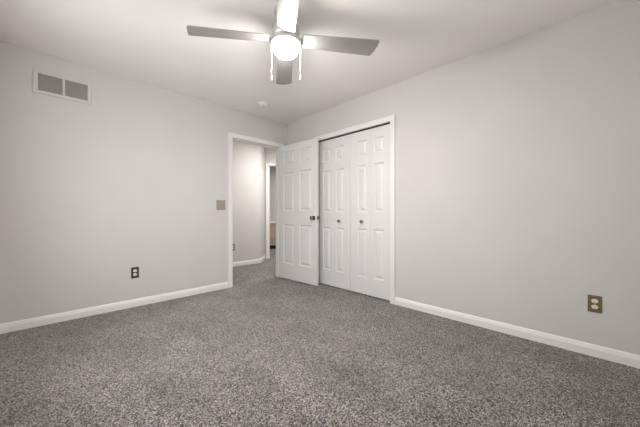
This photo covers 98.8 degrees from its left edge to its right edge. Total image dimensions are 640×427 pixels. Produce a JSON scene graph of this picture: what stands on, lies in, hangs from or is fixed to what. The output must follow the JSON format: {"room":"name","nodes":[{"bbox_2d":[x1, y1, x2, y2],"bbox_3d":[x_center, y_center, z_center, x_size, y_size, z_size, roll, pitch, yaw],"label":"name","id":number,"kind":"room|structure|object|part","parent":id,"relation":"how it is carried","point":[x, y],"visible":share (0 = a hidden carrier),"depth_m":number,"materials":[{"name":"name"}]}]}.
{"room":"empty bedroom","nodes":[
{"label":"empty bedroom","id":0,"kind":"room"},
{"bbox_2d":[0,41,286,323],"bbox_3d":[-0.778,-0.217,4.248,5.480,2.440,0.120,0,0,-45],"label":"wall","id":1,"kind":"structure","parent":0,"point":[135,175],"depth_m":2.77,"materials":[{"name":"paint"}]},
{"bbox_2d":[33,68,91,103],"bbox_3d":[-2.389,-1.176,2.559,0.398,0.210,0.011,0,0,-45],"label":"air vent","id":2,"kind":"object","parent":1,"relation":"in","point":[46,83],"visible":1,"depth_m":2.55,"materials":[{"name":"metal"}]},
{"bbox_2d":[0,282,227,333],"bbox_3d":[-1.958,0.962,2.986,2.026,0.082,0.013,0,0,-45],"label":"baseboard","id":3,"kind":"structure","parent":1,"relation":"attached to","point":[85,312],"depth_m":2.75,"materials":[{"name":"paint"}]},
{"bbox_2d":[131,267,138,277],"bbox_3d":[-1.991,0.636,2.955,0.071,0.117,0.009,0,0,-45],"label":"electrical outlet","id":4,"kind":"object","parent":1,"relation":"attached to","point":[134,270],"visible":1,"depth_m":2.95,"materials":[{"name":"brown"}]},
{"bbox_2d":[216,200,224,209],"bbox_3d":[-1.307,-0.114,3.627,0.120,0.128,0.018,0,0,-45],"label":"light switch","id":5,"kind":"object","parent":1,"relation":"attached to","point":[220,204],"visible":1,"depth_m":3.62,"materials":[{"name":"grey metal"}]},
{"bbox_2d":[228,132,283,287],"bbox_3d":[-0.906,-0.048,4.024,0.922,2.101,0.019,0,0,-45],"label":"trim","id":6,"kind":"structure","parent":1,"relation":"attached to","point":[231,136],"depth_m":3.73,"materials":[{"name":"paint"}]},
{"bbox_2d":[233,138,278,276],"bbox_3d":[-0.955,-0.029,4.073,0.850,2.065,0.120,0,0,-45],"label":"trim","id":7,"kind":"structure","parent":1,"relation":"attached to","point":[236,139],"depth_m":4.35,"materials":[{"name":"paint"}]},
{"bbox_2d":[233,140,264,261],"bbox_3d":[-2.405,-0.217,4.729,3.785,2.440,0.443,0,0,-45],"label":"wall","id":8,"kind":"structure","parent":0,"point":[248,158],"depth_m":5.40,"materials":[{"name":"paint"}]},
{"bbox_2d":[233,255,265,266],"bbox_3d":[-2.274,0.962,4.564,0.335,0.082,3.727,0,0,40],"label":"baseboard","id":9,"kind":"structure","parent":8,"relation":"attached to","point":[240,263],"depth_m":5.41,"materials":[{"name":"paint"}]},
{"bbox_2d":[265,149,275,254],"bbox_3d":[-0.111,-0.217,6.151,2.208,2.440,0.115,0,0,0],"label":"wall","id":10,"kind":"structure","parent":0,"point":[270,154],"depth_m":6.10,"materials":[{"name":"paint"}]},
{"bbox_2d":[266,163,275,258],"bbox_3d":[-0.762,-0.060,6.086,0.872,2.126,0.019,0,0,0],"label":"trim","id":11,"kind":"structure","parent":10,"relation":"attached to","point":[267,164],"depth_m":6.08,"materials":[{"name":"paint"}]},
{"bbox_2d":[270,167,275,221],"bbox_3d":[-0.421,-0.217,7.314,2.820,2.440,2.200,0,0,0],"label":"wall","id":12,"kind":"structure","parent":0,"point":[272,169],"depth_m":8.32,"materials":[{"name":"grey paint"}]},
{"bbox_2d":[0,0,616,148],"bbox_3d":[-0.376,-1.462,5.548,8.180,0.050,9.800,0,0,-45],"label":"ceiling","id":13,"kind":"structure","parent":0,"point":[145,41],"depth_m":2.23,"materials":[{"name":"paint"}]},
{"bbox_2d":[258,101,268,107],"bbox_3d":[-0.738,-1.417,3.586,0.144,0.040,0.144,0,0,-45],"label":"smoke detector","id":14,"kind":"object","parent":13,"relation":"attached to","point":[263,104],"visible":1,"depth_m":3.55,"materials":[{"name":"white plastic"}]},
{"bbox_2d":[187,0,378,84],"bbox_3d":[-0.243,-1.194,1.960,1.030,0.486,1.030,0,0,38],"label":"ceiling fan","id":15,"kind":"object","parent":13,"relation":"hanging from","point":[286,41],"visible":1,"depth_m":1.93,"materials":[{"name":"silver metal"}]},
{"bbox_3d":[-0.632,-1.240,1.901,0.558,0.036,0.149,0,0,-9],"label":"blade","id":16,"kind":"part","parent":15,"relation":"part of","materials":[{"name":"white wood"}]},
{"bbox_3d":[-0.346,-1.099,1.960,0.003,0.235,0.003,0,0,-45],"label":"pull chain","id":17,"kind":"part","parent":15,"relation":"part of","materials":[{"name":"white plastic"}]},
{"bbox_3d":[-0.301,-1.240,2.349,0.149,0.036,0.558,0,0,-9],"label":"blade","id":18,"kind":"part","parent":15,"relation":"part of","materials":[{"name":"silver metal"}]},
{"bbox_3d":[-0.243,-1.161,1.960,0.176,0.076,0.176,0,0,-45],"label":"lamp shade","id":19,"kind":"part","parent":15,"relation":"part of","materials":[{"name":"white glass"}]},
{"bbox_3d":[-0.184,-1.240,1.570,0.149,0.036,0.558,0,0,-9],"label":"blade","id":20,"kind":"part","parent":15,"relation":"part of","materials":[{"name":"white wood"}]},
{"bbox_3d":[-0.140,-1.099,1.960,0.003,0.235,0.003,0,0,-45],"label":"pull chain","id":21,"kind":"part","parent":15,"relation":"part of","materials":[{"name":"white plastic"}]},
{"bbox_3d":[0.146,-1.240,2.018,0.558,0.036,0.149,0,0,-9],"label":"blade","id":22,"kind":"part","parent":15,"relation":"part of","materials":[{"name":"white wood"}]},
{"bbox_2d":[0,249,639,426],"bbox_3d":[-0.376,1.028,5.548,8.180,0.050,9.800,0,0,-45],"label":"floor","id":23,"kind":"structure","parent":0,"point":[266,349],"depth_m":1.76,"materials":[{"name":"carpet"}]},
{"bbox_2d":[270,222,275,248],"bbox_3d":[-1.008,0.623,8.007,1.420,0.760,0.591,0,0,0],"label":"vanity cabinet","id":24,"kind":"object","parent":23,"relation":"on","point":[272,224],"visible":0.05,"depth_m":7.74,"materials":[{"name":"brown wood"}]},
{"bbox_3d":[-1.470,0.393,7.749,0.450,0.190,0.018,0,0,0],"label":"drawer","id":25,"kind":"part","parent":24,"relation":"part of","materials":[{"name":"brown wood"}]},
{"bbox_3d":[-1.470,0.593,7.749,0.450,0.190,0.018,0,0,0],"label":"drawer","id":26,"kind":"part","parent":24,"relation":"part of","materials":[{"name":"brown wood"}]},
{"bbox_3d":[-1.470,0.793,7.749,0.450,0.190,0.018,0,0,0],"label":"drawer","id":27,"kind":"part","parent":24,"relation":"part of","materials":[{"name":"brown wood"}]},
{"bbox_2d":[287,0,639,354],"bbox_3d":[0.939,-0.217,3.014,0.120,2.440,4.050,0,0,-45],"label":"wall","id":28,"kind":"structure","parent":0,"point":[517,161],"depth_m":2.20,"materials":[{"name":"paint"}]},
{"bbox_2d":[279,138,319,285],"bbox_3d":[-0.330,-0.023,4.034,0.822,2.028,0.165,0,0,42],"label":"door","id":29,"kind":"structure","parent":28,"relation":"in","point":[299,217],"depth_m":3.98,"materials":[{"name":"paint"}]},
{"bbox_2d":[319,134,350,290],"bbox_3d":[0.180,-0.014,3.725,0.064,2.006,0.588,0,0,-45],"label":"door","id":30,"kind":"structure","parent":28,"relation":"in","point":[334,154],"depth_m":3.70,"materials":[{"name":"paint"}]},
{"bbox_2d":[313,114,394,304],"bbox_3d":[0.365,-0.045,3.493,0.019,2.096,1.308,0,0,-45],"label":"trim","id":31,"kind":"structure","parent":28,"relation":"attached to","point":[391,119],"depth_m":3.05,"materials":[{"name":"paint"}]},
{"bbox_2d":[319,122,389,141],"bbox_3d":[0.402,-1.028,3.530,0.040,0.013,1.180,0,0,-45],"label":"trim","id":32,"kind":"structure","parent":28,"relation":"attached to","point":[389,122],"depth_m":3.44,"materials":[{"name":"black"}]},
{"bbox_2d":[351,124,389,300],"bbox_3d":[0.596,-0.014,3.306,0.064,2.006,0.588,0,0,-45],"label":"door","id":33,"kind":"structure","parent":28,"relation":"in","point":[370,148],"depth_m":3.29,"materials":[{"name":"paint"}]},
{"bbox_2d":[395,297,639,368],"bbox_3d":[1.572,0.962,2.280,0.013,0.082,2.117,0,0,-45],"label":"baseboard","id":34,"kind":"structure","parent":28,"relation":"attached to","point":[625,358],"depth_m":2.16,"materials":[{"name":"paint"}]},
{"bbox_2d":[588,295,601,312],"bbox_3d":[1.927,0.634,1.925,0.009,0.117,0.071,0,0,-45],"label":"electrical outlet","id":35,"kind":"object","parent":28,"relation":"attached to","point":[594,302],"visible":1,"depth_m":1.92,"materials":[{"name":"brown metal"}]}
]}

